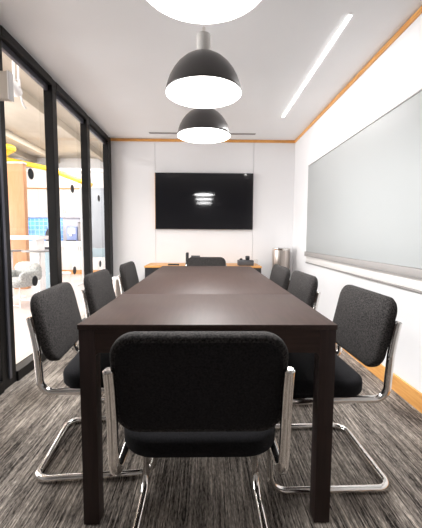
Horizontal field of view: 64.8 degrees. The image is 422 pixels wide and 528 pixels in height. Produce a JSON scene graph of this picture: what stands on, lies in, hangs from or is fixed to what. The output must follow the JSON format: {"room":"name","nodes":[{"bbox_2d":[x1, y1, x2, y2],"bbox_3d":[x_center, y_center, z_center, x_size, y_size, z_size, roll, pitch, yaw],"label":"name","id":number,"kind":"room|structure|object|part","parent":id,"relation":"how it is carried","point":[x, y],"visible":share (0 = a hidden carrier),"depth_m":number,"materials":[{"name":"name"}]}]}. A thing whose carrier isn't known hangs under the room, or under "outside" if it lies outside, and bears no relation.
{"room":"conference room","nodes":[
{"label":"conference room","id":0,"kind":"room"},
{"bbox_2d":[2,51,102,157],"bbox_3d":[-4.287,-2.546,3.717,5.560,0.100,12.000,0,5,-1],"label":"ceiling","id":1,"kind":"structure","parent":0,"point":[24,123],"depth_m":6.44,"materials":[{"name":"paint"}]},
{"bbox_2d":[12,61,26,108],"bbox_3d":[-1.909,-2.101,3.262,0.122,1.028,0.281,0,5,-1],"label":"spotlight","id":2,"kind":"object","parent":1,"relation":"hanging from","point":[18,92],"visible":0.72,"depth_m":3.23,"materials":[{"name":"white metal"}]},
{"bbox_3d":[-1.908,-2.199,3.191,0.023,0.820,0.024,0,5,-1],"label":"stem","id":3,"kind":"part","parent":2,"relation":"part of","materials":[{"name":"white metal"}]},
{"bbox_2d":[14,158,102,167],"bbox_3d":[-4.189,-1.370,9.487,6.000,3.200,0.100,0,5,-1],"label":"wall","id":4,"kind":"structure","parent":0,"point":[64,162],"depth_m":9.32,"materials":[{"name":"white paint"}]},
{"bbox_2d":[12,149,36,162],"bbox_3d":[-4.814,-2.412,3.517,0.120,0.140,11.600,0,5,-1],"label":"beam","id":5,"kind":"structure","parent":4,"relation":"attached to","point":[18,153],"depth_m":8.71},
{"bbox_2d":[5,129,59,162],"bbox_3d":[-4.164,-2.410,3.530,0.120,0.140,11.600,0,5,-1],"label":"beam","id":6,"kind":"structure","parent":4,"relation":"attached to","point":[11,136],"depth_m":7.50,"materials":[{"name":"paint"}]},
{"bbox_2d":[6,144,92,186],"bbox_3d":[-4.358,-2.232,7.694,1.144,0.704,2.927,5,6,42],"label":"pipe","id":7,"kind":"object","parent":6,"relation":"hanging from","point":[10,149],"visible":0.48,"depth_m":8.17,"materials":[{"name":"yellow paint"}]},
{"bbox_2d":[27,189,42,217],"bbox_3d":[-5.032,-1.671,9.185,0.696,0.760,0.385,0,5,-1],"label":"upper cabinet","id":8,"kind":"object","parent":4,"relation":"attached to","point":[32,194],"visible":0.25,"depth_m":9.02,"materials":[{"name":"white laminate"}]},
{"bbox_2d":[38,189,47,217],"bbox_3d":[-4.457,-1.669,9.197,0.446,0.760,0.385,0,5,-1],"label":"upper cabinet","id":9,"kind":"object","parent":4,"relation":"attached to","point":[42,193],"visible":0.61,"depth_m":9.02,"materials":[{"name":"white laminate"}]},
{"bbox_2d":[28,218,62,240],"bbox_3d":[-5.150,-0.987,9.442,1.880,0.643,0.013,0,5,-1],"label":"tile backsplash","id":10,"kind":"structure","parent":4,"relation":"attached to","point":[37,227],"depth_m":9.44,"materials":[{"name":"blue tile"}]},
{"bbox_2d":[14,88,102,161],"bbox_3d":[-2.814,-2.405,3.557,0.120,0.140,11.600,0,5,-1],"label":"beam","id":11,"kind":"structure","parent":4,"relation":"attached to","point":[29,101],"depth_m":6.18,"materials":[{"name":"paint"}]},
{"bbox_2d":[26,168,103,187],"bbox_3d":[-4.179,-2.333,9.155,3.800,0.525,0.398,0,5,-1],"label":"soffit","id":12,"kind":"structure","parent":4,"relation":"attached to","point":[39,180],"depth_m":8.97,"materials":[{"name":"white paint"}]},
{"bbox_2d":[59,189,73,217],"bbox_3d":[-3.997,-1.667,9.206,0.466,0.760,0.385,0,5,-1],"label":"upper cabinet","id":13,"kind":"object","parent":4,"relation":"attached to","point":[66,196],"visible":0.62,"depth_m":9.04,"materials":[{"name":"white laminate"}]},
{"bbox_3d":[-4.110,-1.654,9.043,0.227,0.752,0.019,0,5,-1],"label":"door","id":14,"kind":"part","parent":13,"relation":"part of","materials":[{"name":"white laminate"}]},
{"bbox_3d":[-3.877,-1.653,9.048,0.227,0.752,0.019,0,5,-1],"label":"door","id":15,"kind":"part","parent":13,"relation":"part of","materials":[{"name":"white laminate"}]},
{"bbox_2d":[63,218,80,240],"bbox_3d":[-3.249,-0.980,9.481,1.918,0.643,0.013,0,5,-1],"label":"backsplash","id":16,"kind":"structure","parent":4,"relation":"attached to","point":[66,221],"depth_m":9.45,"materials":[{"name":"grey"}]},
{"bbox_2d":[73,189,79,217],"bbox_3d":[-3.522,-1.665,9.216,0.476,0.760,0.385,0,5,-1],"label":"upper cabinet","id":17,"kind":"object","parent":4,"relation":"attached to","point":[76,195],"visible":0.21,"depth_m":9.04,"materials":[{"name":"white laminate"}]},
{"bbox_3d":[-5.732,-1.673,9.171,0.696,0.760,0.385,0,5,-1],"label":"upper cabinet","id":18,"kind":"object","parent":4,"relation":"attached to","visible":0},
{"bbox_2d":[27,188,79,188],"bbox_3d":[-4.180,-2.059,9.174,3.800,0.021,0.410,0,5,-1],"label":"shelf","id":19,"kind":"object","parent":18,"relation":"on","point":[27,188],"visible":0.11,"depth_m":8.97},
{"bbox_2d":[26,168,102,172],"bbox_3d":[-4.165,-2.392,8.499,3.600,0.100,0.100,0,5,-1],"label":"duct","id":20,"kind":"object","parent":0,"point":[33,169],"visible":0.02,"depth_m":8.47,"materials":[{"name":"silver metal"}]},
{"bbox_2d":[109,137,112,276],"bbox_3d":[-1.488,-0.582,4.828,0.097,2.430,0.057,0,5,-1],"label":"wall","id":21,"kind":"structure","parent":0,"point":[109,137],"depth_m":4.81,"materials":[{"name":"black paint"}]},
{"bbox_2d":[16,314,84,363],"bbox_3d":[-1.547,0.755,3.108,0.079,0.050,3.590,0,5,-1],"label":"trim","id":22,"kind":"structure","parent":21,"relation":"attached to","point":[30,351],"depth_m":2.76,"materials":[{"name":"beige plastic"}]},
{"bbox_2d":[89,117,112,282],"bbox_3d":[-1.460,-0.539,4.382,0.089,2.418,0.840,0,5,-1],"label":"window","id":23,"kind":"structure","parent":21,"relation":"in","point":[95,129],"depth_m":4.68,"materials":[{"name":"black metal"}]},
{"bbox_2d":[111,141,294,281],"bbox_3d":[-0.165,-0.583,4.921,2.747,2.430,0.100,0,5,-1],"label":"wall","id":24,"kind":"structure","parent":0,"point":[134,164],"depth_m":4.84,"materials":[{"name":"white paint"}]},
{"bbox_2d":[111,138,294,142],"bbox_3d":[-0.107,-1.768,4.779,2.647,0.036,0.030,0,5,-1],"label":"trim","id":25,"kind":"structure","parent":24,"relation":"attached to","point":[112,139],"depth_m":4.76,"materials":[{"name":"orange wood"}]},
{"bbox_2d":[155,173,252,229],"bbox_3d":[-0.101,-0.905,4.819,1.417,0.804,0.052,0,5,-1],"label":"television","id":26,"kind":"object","parent":24,"relation":"attached to","point":[224,201],"visible":1,"depth_m":4.79,"materials":[{"name":"black plastic"}]},
{"bbox_2d":[0,0,421,139],"bbox_3d":[-0.049,-1.599,1.876,2.847,0.100,6.005,0,5,-1],"label":"ceiling","id":27,"kind":"structure","parent":0,"point":[116,59],"depth_m":2.51,"materials":[{"name":"paint"}]},
{"bbox_2d":[149,132,176,133],"bbox_3d":[-0.645,-1.763,4.464,0.368,0.011,0.057,0,5,-1],"label":"ceiling vent","id":28,"kind":"object","parent":27,"relation":"in","point":[176,133],"depth_m":4.47,"materials":[{"name":"grey metal"}]},
{"bbox_3d":[-0.115,-1.765,4.498,1.440,0.008,0.060,0,5,-1],"label":"slot frame","id":29,"kind":"part","parent":28,"relation":"part of","materials":[{"name":"grey metal"}]},
{"bbox_2d":[165,25,241,108],"bbox_3d":[-0.042,-1.276,1.937,0.449,0.553,0.449,0,5,-1],"label":"pendant lamp","id":30,"kind":"object","parent":27,"relation":"hanging from","point":[202,78],"visible":0.99,"depth_m":1.86,"materials":[{"name":"black metal"}]},
{"bbox_3d":[-0.043,-1.114,1.951,0.449,0.226,0.449,0,5,-1],"label":"lamp shade","id":31,"kind":"part","parent":30,"relation":"part of","materials":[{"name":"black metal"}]},
{"bbox_2d":[167,76,239,103],"bbox_3d":[-0.043,-1.024,1.958,0.433,0.022,0.433,0,5,-1],"label":"diffuser","id":32,"kind":"object","parent":30,"relation":"attached to","point":[180,89],"depth_m":1.94,"materials":[{"name":"white plastic"}]},
{"bbox_2d":[146,0,261,24],"bbox_3d":[-0.025,-1.204,1.071,0.449,0.553,0.449,0,5,-1],"label":"pendant lamp","id":33,"kind":"object","parent":27,"relation":"hanging from","point":[200,12],"visible":1,"depth_m":1.25,"materials":[{"name":"white plastic"}]},
{"bbox_2d":[158,0,249,15],"bbox_3d":[-0.026,-0.952,1.091,0.433,0.022,0.433,0,5,-1],"label":"diffuser","id":34,"kind":"object","parent":33,"relation":"attached to","point":[166,7],"depth_m":1.24,"materials":[{"name":"white plastic"}]},
{"bbox_2d":[177,108,230,143],"bbox_3d":[-0.058,-1.345,2.761,0.449,0.553,0.449,0,5,-1],"label":"pendant lamp","id":35,"kind":"object","parent":27,"relation":"hanging from","point":[201,126],"visible":0.8,"depth_m":2.66,"materials":[{"name":"black metal"}]},
{"bbox_2d":[179,128,228,140],"bbox_3d":[-0.060,-1.093,2.782,0.433,0.022,0.433,0,5,-1],"label":"diffuser","id":36,"kind":"object","parent":35,"relation":"attached to","point":[185,134],"depth_m":2.78,"materials":[{"name":"white plastic"}]},
{"bbox_2d":[230,133,255,134],"bbox_3d":[0.429,-1.760,4.489,0.335,0.011,0.056,0,5,-1],"label":"ceiling vent","id":37,"kind":"object","parent":27,"relation":"in","point":[230,133],"depth_m":4.48,"materials":[{"name":"grey metal"}]},
{"bbox_2d":[282,13,352,116],"bbox_3d":[0.851,-1.631,2.962,0.026,0.015,1.800,0,5,-1],"label":"recessed light","id":38,"kind":"object","parent":27,"relation":"in","point":[349,15],"visible":1,"depth_m":2.58,"materials":[{"name":"white metal"}]},
{"bbox_2d":[0,274,421,527],"bbox_3d":[-2.881,0.747,4.019,8.407,0.100,12.000,0,5,-1],"label":"floor","id":39,"kind":"structure","parent":0,"point":[189,492],"depth_m":1.47,"materials":[{"name":"carpet"}]},
{"bbox_2d":[0,25,16,394],"bbox_3d":[-1.406,-0.320,1.754,0.091,2.418,1.065,0,5,-1],"label":"window","id":40,"kind":"structure","parent":39,"relation":"on","point":[5,382],"depth_m":2.23,"materials":[{"name":"black metal"}]},
{"bbox_2d":[0,70,13,101],"bbox_3d":[-1.313,-1.108,2.074,0.132,0.171,0.054,0,5,-1],"label":"wall speaker","id":41,"kind":"object","parent":40,"relation":"attached to","point":[6,77],"visible":1,"depth_m":2.05,"materials":[{"name":"beige plastic"}]},
{"bbox_2d":[11,249,25,298],"bbox_3d":[-3.334,0.164,5.567,0.400,0.800,0.400,0,5,-1],"label":"bistro table","id":42,"kind":"object","parent":39,"relation":"on","point":[12,250],"visible":0.43,"depth_m":5.54,"materials":[{"name":"grey"}]},
{"bbox_2d":[7,162,30,288],"bbox_3d":[-3.799,-0.729,6.447,0.480,2.430,0.140,0,5,-1],"label":"column","id":43,"kind":"structure","parent":39,"relation":"on","point":[16,171],"depth_m":6.37,"materials":[{"name":"orange laminate"}]},
{"bbox_2d":[12,261,41,308],"bbox_3d":[-2.841,0.293,4.939,0.533,0.642,0.481,2,5,16],"label":"lounge chair","id":44,"kind":"object","parent":39,"relation":"on","point":[23,273],"visible":0.7,"depth_m":4.95,"materials":[{"name":"grey fabric"}]},
{"bbox_3d":[-2.846,0.268,4.919,0.459,0.148,0.444,2,5,16],"label":"seat","id":45,"kind":"part","parent":44,"relation":"part of","materials":[{"name":"grey fabric"}]},
{"bbox_3d":[-2.794,0.099,5.084,0.474,0.279,0.148,2,5,16],"label":"backrest","id":46,"kind":"part","parent":44,"relation":"part of","materials":[{"name":"grey fabric"}]},
{"bbox_3d":[-2.635,0.183,4.867,0.104,0.164,0.400,2,5,16],"label":"armrest","id":47,"kind":"part","parent":44,"relation":"part of","materials":[{"name":"grey fabric"}]},
{"bbox_2d":[10,235,48,292],"bbox_3d":[-4.097,0.009,5.941,2.250,1.040,0.400,0,5,-1],"label":"table","id":48,"kind":"object","parent":39,"relation":"on","point":[38,241],"depth_m":5.84,"materials":[{"name":"white laminate"}]},
{"bbox_2d":[10,235,48,239],"bbox_3d":[-4.094,-0.474,5.900,2.250,0.070,0.400,0,5,-1],"label":"countertop","id":49,"kind":"structure","parent":48,"relation":"on","point":[12,237],"depth_m":5.72,"materials":[{"name":"white laminate"}]},
{"bbox_3d":[-3.072,0.048,5.964,0.060,0.970,0.300,0,5,-1],"label":"leg","id":50,"kind":"part","parent":48,"relation":"part of","materials":[{"name":"white metal"}]},
{"bbox_2d":[29,242,32,261],"bbox_3d":[-5.037,-0.234,9.194,0.696,0.735,0.605,0,5,-1],"label":"base cabinet","id":51,"kind":"object","parent":39,"relation":"on","point":[30,243],"visible":0.02,"depth_m":8.91,"materials":[{"name":"white laminate"}]},
{"bbox_2d":[1,25,61,380],"bbox_3d":[-1.426,-0.398,2.691,0.089,2.418,0.815,0,5,-1],"label":"glass partition","id":52,"kind":"structure","parent":39,"relation":"on","point":[11,47],"depth_m":2.95,"materials":[{"name":"black metal"}]},
{"bbox_2d":[21,250,48,299],"bbox_3d":[-2.813,0.174,5.478,0.520,0.800,0.520,0,5,-1],"label":"bistro table","id":53,"kind":"object","parent":39,"relation":"on","point":[38,252],"visible":0.43,"depth_m":5.43,"materials":[{"name":"grey"}]},
{"bbox_2d":[45,247,49,288],"bbox_3d":[-3.131,0.085,6.418,0.220,0.820,0.260,0,5,-1],"label":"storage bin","id":54,"kind":"object","parent":39,"relation":"on","point":[47,268],"visible":0.2,"depth_m":6.30,"materials":[{"name":"white plastic"}]},
{"bbox_2d":[49,271,70,283],"bbox_3d":[-2.326,0.364,5.152,0.325,0.468,0.325,2,5,19],"label":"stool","id":55,"kind":"object","parent":39,"relation":"on","point":[63,272],"visible":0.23,"depth_m":5.15,"materials":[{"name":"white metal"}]},
{"bbox_3d":[-2.325,0.143,5.134,0.320,0.025,0.320,-1,5,-18],"label":"seat","id":56,"kind":"part","parent":55,"relation":"part of","materials":[{"name":"white metal"}]},
{"bbox_2d":[61,243,71,269],"bbox_3d":[-4.002,-0.230,9.215,0.466,0.735,0.605,0,5,-1],"label":"base cabinet","id":57,"kind":"object","parent":39,"relation":"on","point":[65,247],"visible":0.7,"depth_m":8.94,"materials":[{"name":"white laminate"}]},
{"bbox_2d":[56,83,92,320],"bbox_3d":[-1.443,-0.468,3.530,0.089,2.418,0.870,0,5,-1],"label":"window","id":58,"kind":"structure","parent":39,"relation":"on","point":[62,97],"depth_m":3.83,"materials":[{"name":"black metal"}]},
{"bbox_2d":[71,243,83,269],"bbox_3d":[-3.527,-0.229,9.225,0.476,0.735,0.605,0,5,-1],"label":"base cabinet","id":59,"kind":"object","parent":39,"relation":"on","point":[76,260],"visible":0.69,"depth_m":8.94,"materials":[{"name":"white laminate"}]},
{"bbox_3d":[-3.641,-0.207,8.952,0.232,0.727,0.019,0,5,-1],"label":"door","id":60,"kind":"part","parent":59,"relation":"part of","materials":[{"name":"white laminate"}]},
{"bbox_3d":[-3.403,-0.206,8.957,0.232,0.727,0.019,0,5,-1],"label":"door","id":61,"kind":"part","parent":59,"relation":"part of","materials":[{"name":"white laminate"}]},
{"bbox_2d":[62,270,98,273],"bbox_3d":[-4.190,0.193,9.281,3.800,0.118,0.570,0,5,-1],"label":"plinth","id":62,"kind":"object","parent":39,"relation":"on","point":[71,271],"visible":0.02,"depth_m":9.01,"materials":[{"name":"orange wood"}]},
{"bbox_2d":[25,282,157,482],"bbox_3d":[-0.504,0.506,1.623,0.555,0.801,0.484,0,5,-6],"label":"chair","id":63,"kind":"object","parent":39,"relation":"on","point":[52,326],"visible":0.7,"depth_m":1.42,"materials":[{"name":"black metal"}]},
{"bbox_3d":[-0.721,0.325,1.357,0.058,0.217,0.031,0,5,-6],"label":"post","id":64,"kind":"part","parent":63,"relation":"part of","materials":[{"name":"silver metal"}]},
{"bbox_3d":[-0.714,0.254,1.581,0.104,0.294,0.456,0,5,-6],"label":"backrest","id":65,"kind":"part","parent":63,"relation":"part of","materials":[{"name":"grey fabric"}]},
{"bbox_3d":[-0.445,0.468,1.626,0.436,0.086,0.472,0,5,-6],"label":"seat","id":66,"kind":"part","parent":63,"relation":"part of","materials":[{"name":"black fabric"}]},
{"bbox_3d":[-0.516,0.656,1.634,0.533,0.500,0.484,0,5,-6],"label":"tubular frame","id":67,"kind":"part","parent":63,"relation":"part of","materials":[{"name":"silver metal"}]},
{"bbox_2d":[78,186,104,285],"bbox_3d":[-2.383,-0.603,7.128,0.790,2.080,0.560,0,5,-1],"label":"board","id":68,"kind":"object","parent":39,"relation":"on","point":[98,233],"visible":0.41,"depth_m":7.09,"materials":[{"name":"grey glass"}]},
{"bbox_3d":[-2.763,-0.619,7.119,0.030,2.050,0.040,0,5,-1],"label":"post","id":69,"kind":"part","parent":68,"relation":"part of","materials":[{"name":"white metal"}]},
{"bbox_3d":[-2.381,-0.976,7.097,0.720,1.270,0.030,0,5,-1],"label":"panel","id":70,"kind":"part","parent":68,"relation":"part of","materials":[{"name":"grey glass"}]},
{"bbox_3d":[-2.385,-0.241,7.159,0.720,0.195,0.028,0,5,-1],"label":"panel","id":71,"kind":"part","parent":68,"relation":"part of","materials":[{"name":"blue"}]},
{"bbox_2d":[81,269,115,401],"bbox_3d":[-0.531,0.450,2.290,0.555,0.801,0.484,0,5,-1],"label":"chair","id":72,"kind":"object","parent":39,"relation":"on","point":[99,291],"visible":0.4,"depth_m":2.10,"materials":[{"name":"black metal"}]},
{"bbox_3d":[-0.767,0.268,2.043,0.058,0.217,0.031,0,5,-1],"label":"post","id":73,"kind":"part","parent":72,"relation":"part of","materials":[{"name":"silver metal"}]},
{"bbox_3d":[-0.741,0.197,2.265,0.104,0.294,0.456,0,5,-1],"label":"backrest","id":74,"kind":"part","parent":72,"relation":"part of","materials":[{"name":"grey fabric"}]},
{"bbox_2d":[93,257,104,269],"bbox_3d":[-3.038,-0.227,9.235,0.496,0.735,0.605,0,5,-1],"label":"base cabinet","id":75,"kind":"object","parent":39,"relation":"on","point":[96,260],"visible":0.18,"depth_m":8.97,"materials":[{"name":"white laminate"}]},
{"bbox_3d":[-3.156,-0.205,8.962,0.242,0.727,0.019,0,5,-1],"label":"door","id":76,"kind":"part","parent":75,"relation":"part of","materials":[{"name":"white laminate"}]},
{"bbox_3d":[-2.908,-0.204,8.967,0.242,0.727,0.019,0,5,-1],"label":"door","id":77,"kind":"part","parent":75,"relation":"part of","materials":[{"name":"white laminate"}]},
{"bbox_2d":[112,276,120,297],"bbox_3d":[-1.237,0.418,4.446,0.158,0.502,0.158,0,5,-1],"label":"waste bin","id":78,"kind":"object","parent":39,"relation":"on","point":[116,285],"visible":0.43,"depth_m":4.37,"materials":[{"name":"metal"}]},
{"bbox_2d":[118,261,138,293],"bbox_3d":[-0.519,0.387,3.053,0.555,0.801,0.484,0,5,-1],"label":"chair","id":79,"kind":"object","parent":39,"relation":"on","point":[128,277],"visible":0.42,"depth_m":2.84,"materials":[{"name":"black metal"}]},
{"bbox_3d":[-0.755,0.204,2.806,0.058,0.217,0.031,0,5,-1],"label":"post","id":80,"kind":"part","parent":79,"relation":"part of","materials":[{"name":"silver metal"}]},
{"bbox_2d":[102,331,294,527],"bbox_3d":[-0.036,0.551,1.114,0.484,0.801,0.555,0,5,-1],"label":"chair","id":81,"kind":"object","parent":39,"relation":"on","point":[173,394],"visible":1,"depth_m":0.86,"materials":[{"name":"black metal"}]},
{"bbox_3d":[-0.256,0.369,0.851,0.031,0.217,0.058,0,5,-1],"label":"post","id":82,"kind":"part","parent":81,"relation":"part of","materials":[{"name":"silver metal"}]},
{"bbox_3d":[-0.036,0.702,1.115,0.484,0.500,0.533,0,5,-1],"label":"tubular frame","id":83,"kind":"part","parent":81,"relation":"part of","materials":[{"name":"silver metal"}]},
{"bbox_3d":[-0.037,0.508,1.170,0.472,0.086,0.436,0,5,-1],"label":"seat","id":84,"kind":"part","parent":81,"relation":"part of","materials":[{"name":"black fabric"}]},
{"bbox_3d":[-0.030,0.316,0.882,0.456,0.294,0.104,0,5,-1],"label":"backrest","id":85,"kind":"part","parent":81,"relation":"part of","materials":[{"name":"grey fabric"}]},
{"bbox_3d":[-0.030,0.319,0.858,0.422,0.255,0.061,0,5,-1],"label":"panel","id":86,"kind":"part","parent":81,"relation":"part of","materials":[{"name":"black fabric"}]},
{"bbox_3d":[0.197,0.371,0.861,0.031,0.217,0.058,0,5,-1],"label":"post","id":87,"kind":"part","parent":81,"relation":"part of","materials":[{"name":"silver metal"}]},
{"bbox_2d":[144,263,261,277],"bbox_3d":[-0.109,0.333,4.654,1.550,0.650,0.555,0,5,-1],"label":"credenza","id":88,"kind":"object","parent":39,"relation":"on","point":[150,268],"visible":0.12,"depth_m":4.44,"materials":[{"name":"orange wood"}]},
{"bbox_3d":[-0.679,0.332,4.399,0.376,0.548,0.017,0,5,-1],"label":"door","id":89,"kind":"part","parent":88,"relation":"part of","materials":[{"name":"black plastic"}]},
{"bbox_2d":[186,252,199,263],"bbox_3d":[-0.238,-0.069,4.516,0.209,0.172,0.180,0,5,-1],"label":"desk telephone","id":90,"kind":"object","parent":88,"relation":"on","point":[187,253],"visible":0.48,"depth_m":4.49,"materials":[{"name":"grey plastic"}]},
{"bbox_2d":[237,256,253,265],"bbox_3d":[0.468,-0.045,4.522,0.210,0.130,0.140,0,5,-1],"label":"phone","id":91,"kind":"object","parent":88,"relation":"on","point":[240,262],"visible":1,"depth_m":4.46,"materials":[{"name":"grey plastic"}]},
{"bbox_2d":[186,257,226,265],"bbox_3d":[-0.052,0.337,3.683,0.484,0.801,0.555,0,5,-1],"label":"chair","id":92,"kind":"object","parent":39,"relation":"on","point":[192,261],"visible":0.16,"depth_m":3.86,"materials":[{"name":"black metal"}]},
{"bbox_2d":[77,266,337,524],"bbox_3d":[-0.029,0.483,2.300,0.896,0.740,2.263,0,5,-1],"label":"conference table","id":93,"kind":"object","parent":39,"relation":"on","point":[171,298],"visible":0.83,"depth_m":1.21,"materials":[{"name":"brown wood"}]},
{"bbox_3d":[-0.429,0.580,1.198,0.056,0.718,0.056,0,5,-1],"label":"leg","id":94,"kind":"part","parent":93,"relation":"part of","materials":[{"name":"brown wood"}]},
{"bbox_3d":[0.405,0.583,1.211,0.056,0.718,0.056,0,5,-1],"label":"leg","id":95,"kind":"part","parent":93,"relation":"part of","materials":[{"name":"brown wood"}]},
{"bbox_2d":[270,264,289,290],"bbox_3d":[0.335,0.415,2.766,0.555,0.801,0.484,0,5,-2],"label":"chair","id":96,"kind":"object","parent":39,"relation":"on","point":[280,275],"visible":0.19,"depth_m":2.59,"materials":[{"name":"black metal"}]},
{"bbox_2d":[272,248,289,268],"bbox_3d":[1.002,0.211,4.800,0.253,0.880,0.253,0,5,-1],"label":"bin","id":97,"kind":"object","parent":39,"relation":"on","point":[280,256],"visible":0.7,"depth_m":4.67,"materials":[{"name":"silver metal"}]},
{"bbox_2d":[287,270,320,405],"bbox_3d":[0.380,0.459,2.249,0.555,0.801,0.484,0,5,-2],"label":"chair","id":98,"kind":"object","parent":39,"relation":"on","point":[303,286],"visible":0.31,"depth_m":2.07,"materials":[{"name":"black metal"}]},
{"bbox_3d":[0.593,0.207,2.236,0.104,0.294,0.456,0,5,-2],"label":"backrest","id":99,"kind":"part","parent":98,"relation":"part of","materials":[{"name":"grey fabric"}]},
{"bbox_3d":[0.632,0.277,2.016,0.058,0.217,0.031,0,5,-2],"label":"post","id":100,"kind":"part","parent":98,"relation":"part of","materials":[{"name":"silver metal"}]},
{"bbox_2d":[266,285,401,494],"bbox_3d":[0.470,0.517,1.550,0.555,0.801,0.484,0,5,-2],"label":"chair","id":101,"kind":"object","parent":39,"relation":"on","point":[365,319],"visible":0.7,"depth_m":1.36,"materials":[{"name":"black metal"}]},
{"bbox_3d":[0.411,0.480,1.544,0.436,0.086,0.472,0,5,-2],"label":"seat","id":102,"kind":"part","parent":101,"relation":"part of","materials":[{"name":"black fabric"}]},
{"bbox_3d":[0.480,0.667,1.563,0.533,0.500,0.484,0,5,-2],"label":"tubular frame","id":103,"kind":"part","parent":101,"relation":"part of","materials":[{"name":"silver metal"}]},
{"bbox_3d":[0.683,0.265,1.537,0.104,0.294,0.456,0,5,-2],"label":"backrest","id":104,"kind":"part","parent":101,"relation":"part of","materials":[{"name":"grey fabric"}]},
{"bbox_3d":[0.722,0.336,1.317,0.058,0.217,0.031,0,5,-2],"label":"post","id":105,"kind":"part","parent":101,"relation":"part of","materials":[{"name":"silver metal"}]},
{"bbox_3d":[-5.737,-0.236,9.180,0.696,0.735,0.605,0,5,-1],"label":"base cabinet","id":106,"kind":"object","parent":39,"relation":"on","visible":0},
{"bbox_2d":[29,241,80,242],"bbox_3d":[-4.186,-0.618,9.189,3.840,0.036,0.620,0,5,-1],"label":"countertop","id":107,"kind":"structure","parent":106,"relation":"on","point":[29,241],"depth_m":8.89,"materials":[{"name":"white laminate"}]},
{"bbox_2d":[66,226,77,240],"bbox_3d":[-3.815,-0.836,9.198,0.280,0.400,0.380,0,5,-1],"label":"coffee machine","id":108,"kind":"object","parent":107,"relation":"on","point":[72,231],"visible":0.83,"depth_m":9.10,"materials":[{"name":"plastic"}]},
{"bbox_3d":[-3.812,-0.907,9.096,0.200,0.160,0.012,0,5,-1],"label":"panel","id":109,"kind":"part","parent":108,"relation":"part of","materials":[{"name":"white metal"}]},
{"bbox_2d":[78,222,80,240],"bbox_3d":[-3.466,-0.899,9.254,0.360,0.520,0.312,0,5,-1],"label":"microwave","id":110,"kind":"object","parent":107,"relation":"on","point":[79,223],"visible":0.31,"depth_m":9.10,"materials":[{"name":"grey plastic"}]},
{"bbox_2d":[292,14,421,392],"bbox_3d":[1.318,-0.333,2.009,0.100,2.430,6.005,0,5,-1],"label":"wall","id":111,"kind":"structure","parent":0,"point":[396,75],"depth_m":2.65,"materials":[{"name":"white paint"}]},
{"bbox_2d":[295,6,421,142],"bbox_3d":[1.279,-1.522,1.904,0.030,0.036,5.795,0,5,-1],"label":"trim","id":112,"kind":"structure","parent":111,"relation":"attached to","point":[418,12],"depth_m":2.59,"materials":[{"name":"orange wood"}]},
{"bbox_2d":[304,89,421,278],"bbox_3d":[1.242,-0.516,2.446,0.034,1.118,3.510,0,5,-1],"label":"board","id":113,"kind":"object","parent":111,"relation":"attached to","point":[364,201],"visible":1,"depth_m":2.49,"materials":[{"name":"grey"}]},
{"bbox_2d":[304,252,421,278],"bbox_3d":[1.240,0.014,2.490,0.034,0.054,3.510,0,5,-1],"label":"tray","id":114,"kind":"object","parent":113,"relation":"on","point":[411,270],"depth_m":2.51,"materials":[{"name":"grey metal"}]},
{"bbox_2d":[305,256,421,293],"bbox_3d":[1.251,0.088,2.506,0.010,0.092,3.530,0,5,-1],"label":"chair rail","id":115,"kind":"object","parent":111,"relation":"attached to","point":[414,284],"visible":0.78,"depth_m":2.54,"materials":[{"name":"white laminate"}]},
{"bbox_2d":[336,343,421,412],"bbox_3d":[1.265,0.822,2.097,0.034,0.112,5.791,0,5,-1],"label":"baseboard","id":116,"kind":"structure","parent":111,"relation":"attached to","point":[401,387],"depth_m":2.17,"materials":[{"name":"orange wood"}]}
]}

